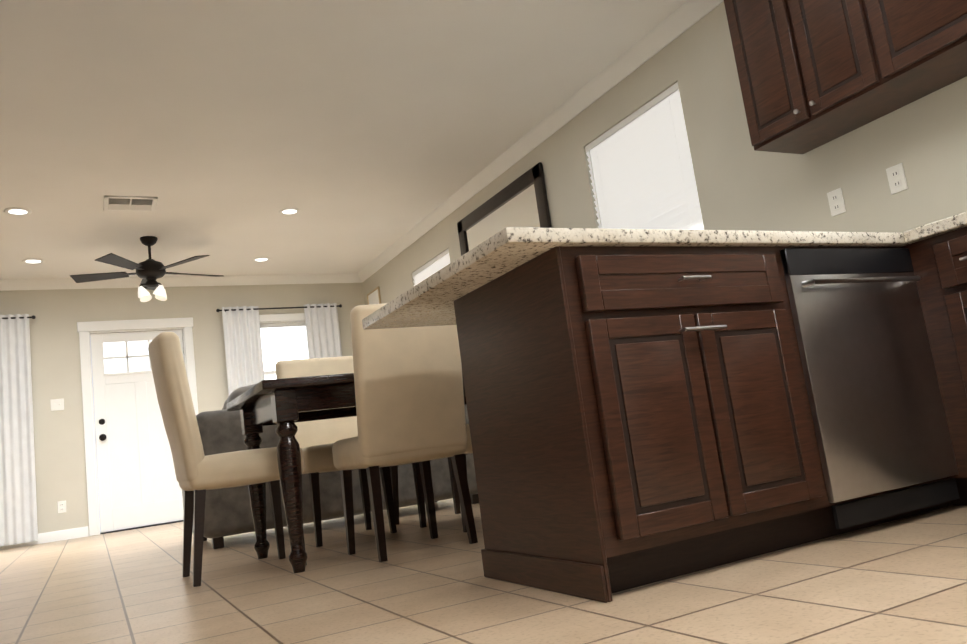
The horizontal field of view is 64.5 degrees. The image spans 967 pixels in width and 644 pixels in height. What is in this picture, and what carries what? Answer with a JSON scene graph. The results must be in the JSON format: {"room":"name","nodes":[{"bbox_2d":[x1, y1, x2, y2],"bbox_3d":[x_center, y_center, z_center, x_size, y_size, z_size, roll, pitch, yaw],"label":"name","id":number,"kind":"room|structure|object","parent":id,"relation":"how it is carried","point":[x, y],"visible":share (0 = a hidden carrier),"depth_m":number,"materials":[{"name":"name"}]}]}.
{"room":"kitchen","nodes":[
{"label":"kitchen","id":0,"kind":"room"},
{"bbox_2d":[0,283,364,533],"bbox_3d":[-3.647,0.784,8.135,5.130,2.720,0.160,-3,-10,-28],"label":"wall","id":1,"kind":"structure","parent":0,"point":[59,451],"depth_m":7.89,"materials":[{"name":"paint"}]},
{"bbox_2d":[0,314,37,546],"bbox_3d":[-4.936,1.039,7.267,1.278,2.220,0.105,-3,-10,-28],"label":"curtain","id":2,"kind":"object","parent":1,"relation":"attached to","point":[18,513],"visible":1,"depth_m":7.43,"materials":[{"name":"white fabric"}]},
{"bbox_2d":[0,526,88,549],"bbox_3d":[-4.801,2.121,7.146,1.990,0.098,0.014,-3,-10,-28],"label":"baseboard","id":3,"kind":"structure","parent":1,"relation":"attached to","point":[61,535],"depth_m":7.46,"materials":[{"name":"white wood"}]},
{"bbox_2d":[50,399,63,410],"bbox_3d":[-4.281,0.831,7.700,0.118,0.115,0.016,-3,-10,-28],"label":"light switch","id":4,"kind":"object","parent":1,"relation":"attached to","point":[56,404],"visible":1,"depth_m":7.70,"materials":[{"name":"white plastic"}]},
{"bbox_2d":[57,500,65,512],"bbox_3d":[-4.151,1.821,7.549,0.075,0.115,0.008,-3,-10,-28],"label":"outlet","id":5,"kind":"object","parent":1,"relation":"attached to","point":[61,505],"visible":1,"depth_m":7.55,"materials":[{"name":"white plastic"}]},
{"bbox_2d":[90,330,183,531],"bbox_3d":[-3.566,1.095,8.035,0.897,2.026,0.115,-3,-10,-28],"label":"front door","id":6,"kind":"structure","parent":1,"relation":"in","point":[138,484],"depth_m":7.99,"materials":[{"name":"white wood"}]},
{"bbox_2d":[77,317,197,535],"bbox_3d":[-3.596,1.053,8.087,1.130,2.165,0.184,-3,-10,-28],"label":"door frame","id":7,"kind":"structure","parent":1,"relation":"attached to","point":[85,330],"depth_m":7.91,"materials":[{"name":"wood"}]},
{"bbox_2d":[0,273,355,290],"bbox_3d":[-3.752,-0.424,8.218,4.950,0.099,0.072,-3,-10,-28],"label":"crown molding","id":8,"kind":"structure","parent":1,"relation":"attached to","point":[171,281],"depth_m":8.45,"materials":[{"name":"white wood"}]},
{"bbox_2d":[216,303,341,394],"bbox_3d":[-2.200,0.899,8.696,1.438,2.220,0.106,-3,-10,-28],"label":"curtain","id":9,"kind":"object","parent":1,"relation":"attached to","point":[243,348],"visible":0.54,"depth_m":8.62,"materials":[{"name":"white fabric"}]},
{"bbox_2d":[259,313,305,374],"bbox_3d":[-2.292,0.579,8.819,1.056,1.348,0.175,-3,-10,-28],"label":"window","id":10,"kind":"structure","parent":1,"relation":"in","point":[284,320],"depth_m":8.90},
{"bbox_2d":[0,0,687,278],"bbox_3d":[-1.604,-1.467,4.008,5.450,0.100,10.070,-3,-10,-28],"label":"ceiling","id":11,"kind":"structure","parent":0,"point":[360,135],"depth_m":4.89,"materials":[{"name":"paint"}]},
{"bbox_2d":[4,207,31,215],"bbox_3d":[-3.593,-0.850,5.917,0.188,0.009,0.188,-3,-10,-28],"label":"recessed light","id":12,"kind":"object","parent":11,"relation":"in","point":[16,211],"visible":1,"depth_m":5.91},
{"bbox_2d":[22,258,44,263],"bbox_3d":[-4.223,-0.567,7.192,0.188,0.009,0.188,-3,-10,-28],"label":"recessed light","id":13,"kind":"object","parent":11,"relation":"in","point":[32,261],"visible":1,"depth_m":7.18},
{"bbox_2d":[103,196,157,211],"bbox_3d":[-2.790,-0.931,6.059,0.380,0.014,0.330,-3,-10,-28],"label":"ceiling vent","id":14,"kind":"object","parent":11,"relation":"in","point":[129,203],"visible":1,"depth_m":6.04,"materials":[{"name":"metal"}]},
{"bbox_2d":[70,236,222,301],"bbox_3d":[-3.026,-0.476,6.969,1.302,0.568,1.244,-3,-10,-28],"label":"ceiling fan","id":15,"kind":"object","parent":11,"relation":"hanging from","point":[149,271],"visible":1,"depth_m":6.84,"materials":[{"name":"brown metal"}]},
{"bbox_2d":[253,257,270,261],"bbox_3d":[-2.364,-0.662,8.164,0.188,0.009,0.188,-3,-10,-28],"label":"recessed light","id":16,"kind":"object","parent":11,"relation":"in","point":[262,259],"visible":0.98,"depth_m":8.16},
{"bbox_2d":[279,208,299,214],"bbox_3d":[-1.707,-0.970,6.748,0.188,0.009,0.188,-3,-10,-28],"label":"recessed light","id":17,"kind":"object","parent":11,"relation":"in","point":[289,211],"visible":1,"depth_m":6.74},
{"bbox_2d":[0,498,966,643],"bbox_3d":[-1.250,1.207,3.592,5.450,0.120,10.070,-3,-10,-28],"label":"floor","id":18,"kind":"structure","parent":0,"point":[902,581],"depth_m":2.11,"materials":[{"name":"tile"}]},
{"bbox_2d":[148,332,306,586],"bbox_3d":[-1.122,0.570,3.358,0.576,1.027,0.494,-3,-10,-28],"label":"chair","id":19,"kind":"object","parent":18,"relation":"on","point":[198,473],"visible":0.92,"depth_m":3.12,"materials":[{"name":"fabric"}]},
{"bbox_2d":[182,383,478,548],"bbox_3d":[-1.042,0.884,5.312,1.940,0.985,0.997,-3,-10,-28],"label":"sofa","id":20,"kind":"object","parent":18,"relation":"on","point":[228,511],"visible":0.19,"depth_m":4.64,"materials":[{"name":"fabric"}]},
{"bbox_2d":[275,356,396,546],"bbox_3d":[-0.823,0.669,4.246,0.494,1.027,0.576,-3,-10,-28],"label":"chair","id":21,"kind":"object","parent":18,"relation":"on","point":[317,439],"visible":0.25,"depth_m":4.36,"materials":[{"name":"fabric"}]},
{"bbox_2d":[226,372,466,572],"bbox_3d":[-0.237,0.653,3.793,1.800,0.765,0.920,-3,-10,-28],"label":"dining table","id":22,"kind":"object","parent":18,"relation":"on","point":[285,405],"visible":0.54,"depth_m":3.17,"materials":[{"name":"brown wood"}]},
{"bbox_2d":[332,303,477,561],"bbox_3d":[-0.367,0.469,3.353,0.494,1.027,0.576,-3,-10,-28],"label":"chair","id":23,"kind":"object","parent":18,"relation":"on","point":[409,395],"visible":0.94,"depth_m":3.16,"materials":[{"name":"fabric"}]},
{"bbox_2d":[389,457,460,527],"bbox_3d":[-0.319,0.643,4.510,0.494,1.027,0.576,-3,-10,-28],"label":"chair","id":24,"kind":"object","parent":18,"relation":"on","point":[418,489],"depth_m":4.49,"materials":[{"name":"wood"}]},
{"bbox_2d":[459,424,472,532],"bbox_3d":[0.138,0.444,3.617,0.494,1.027,0.576,-3,-10,-28],"label":"chair","id":25,"kind":"object","parent":18,"relation":"on","point":[469,447],"visible":0.04,"depth_m":3.55,"materials":[{"name":"fabric"}]},
{"bbox_2d":[446,235,845,602],"bbox_3d":[0.449,0.278,2.329,0.778,0.875,0.659,-3,-10,-28],"label":"base cabinet","id":26,"kind":"object","parent":18,"relation":"on","point":[646,406],"depth_m":2.05,"materials":[{"name":"brown wood"}]},
{"bbox_2d":[362,227,901,329],"bbox_3d":[0.753,-0.150,2.843,2.146,0.040,1.135,-3,-10,-28],"label":"countertop","id":27,"kind":"structure","parent":26,"relation":"on","point":[424,304],"depth_m":2.20,"materials":[{"name":"beige stone"}]},
{"bbox_2d":[786,239,961,532],"bbox_3d":[1.070,0.245,2.647,0.619,0.875,0.647,-3,-10,-28],"label":"dishwasher","id":28,"kind":"object","parent":18,"relation":"on","point":[888,444],"depth_m":2.37,"materials":[{"name":"silver metal"}]},
{"bbox_2d":[922,219,966,438],"bbox_3d":[1.860,0.101,2.395,0.623,0.875,0.372,-3,-10,-28],"label":"base cabinet","id":29,"kind":"object","parent":18,"relation":"on","point":[946,247],"depth_m":2.43,"materials":[{"name":"brown wood"}]},
{"bbox_2d":[902,211,966,238],"bbox_3d":[2.233,-0.538,1.611,0.631,0.040,2.491,-3,-10,-28],"label":"countertop","id":30,"kind":"structure","parent":29,"relation":"on","point":[958,218],"depth_m":2.46,"materials":[{"name":"beige stone"}]},
{"bbox_2d":[362,1,966,304],"bbox_3d":[0.907,-0.304,5.032,0.160,2.720,10.070,-3,-10,-28],"label":"wall","id":31,"kind":"structure","parent":0,"point":[743,184],"depth_m":3.98,"materials":[{"name":"paint"}]},
{"bbox_2d":[367,286,380,304],"bbox_3d":[-1.264,-0.044,9.012,0.020,0.670,0.420,-3,-10,-28],"label":"picture frame","id":32,"kind":"object","parent":31,"relation":"attached to","point":[373,296],"visible":0.35,"depth_m":9.02,"materials":[{"name":"white paper"}]},
{"bbox_2d":[411,246,450,286],"bbox_3d":[-0.416,0.021,7.530,0.140,1.310,1.020,-3,-10,-28],"label":"window","id":33,"kind":"structure","parent":31,"relation":"in","point":[430,259],"depth_m":7.64,"materials":[{"name":"paint"}]},
{"bbox_2d":[412,249,449,285],"bbox_3d":[-0.439,0.013,7.520,0.049,1.261,0.950,-3,-10,-28],"label":"window blind","id":34,"kind":"object","parent":33,"relation":"attached to","point":[432,266],"visible":0.04,"depth_m":7.58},
{"bbox_2d":[457,162,551,255],"bbox_3d":[0.175,-0.447,6.207,0.033,1.210,1.460,-3,-10,-28],"label":"wall mirror","id":35,"kind":"object","parent":31,"relation":"attached to","point":[521,200],"visible":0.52,"depth_m":6.06,"materials":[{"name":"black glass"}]},
{"bbox_2d":[356,0,723,282],"bbox_3d":[0.647,-1.484,5.163,0.072,0.099,9.750,-3,-10,-28],"label":"crown molding","id":36,"kind":"structure","parent":31,"relation":"attached to","point":[683,18],"depth_m":5.32,"materials":[{"name":"white wood"}]},
{"bbox_2d":[582,78,705,229],"bbox_3d":[1.029,-0.590,4.707,0.140,1.450,1.020,-3,-10,-28],"label":"window","id":37,"kind":"structure","parent":31,"relation":"in","point":[587,163],"depth_m":4.81,"materials":[{"name":"paint"}]},
{"bbox_2d":[585,82,703,229],"bbox_3d":[1.006,-0.598,4.697,0.049,1.401,0.950,-3,-10,-28],"label":"window blind","id":38,"kind":"object","parent":37,"relation":"attached to","point":[640,165],"visible":0.44,"depth_m":4.65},
{"bbox_2d":[827,188,845,216],"bbox_3d":[1.606,-0.545,3.491,0.008,0.115,0.075,-3,-10,-28],"label":"electrical outlet","id":39,"kind":"object","parent":31,"relation":"attached to","point":[836,202],"visible":1,"depth_m":3.49,"materials":[{"name":"white plastic"}]},
{"bbox_2d":[724,0,966,153],"bbox_3d":[1.554,-1.303,3.107,0.378,0.822,1.168,-3,-10,-28],"label":"upper cabinet","id":40,"kind":"object","parent":31,"relation":"attached to","point":[813,74],"visible":1,"depth_m":3.12,"materials":[{"name":"brown wood"}]},
{"bbox_2d":[886,163,907,194],"bbox_3d":[1.740,-0.603,3.229,0.008,0.115,0.075,-3,-10,-28],"label":"electrical outlet","id":41,"kind":"object","parent":31,"relation":"attached to","point":[897,181],"visible":1,"depth_m":3.23,"materials":[{"name":"white plastic"}]},
{"label":"outside","id":42,"kind":"structure","parent":0,"visible":0},
{"bbox_2d":[260,326,308,379],"bbox_3d":[-2.322,0.580,8.876,0.836,1.136,0.003,-3,-10,-28],"label":"sky","id":43,"kind":"structure","parent":42,"point":[283,343],"depth_m":8.93,"materials":[{"name":"white"}]}
]}

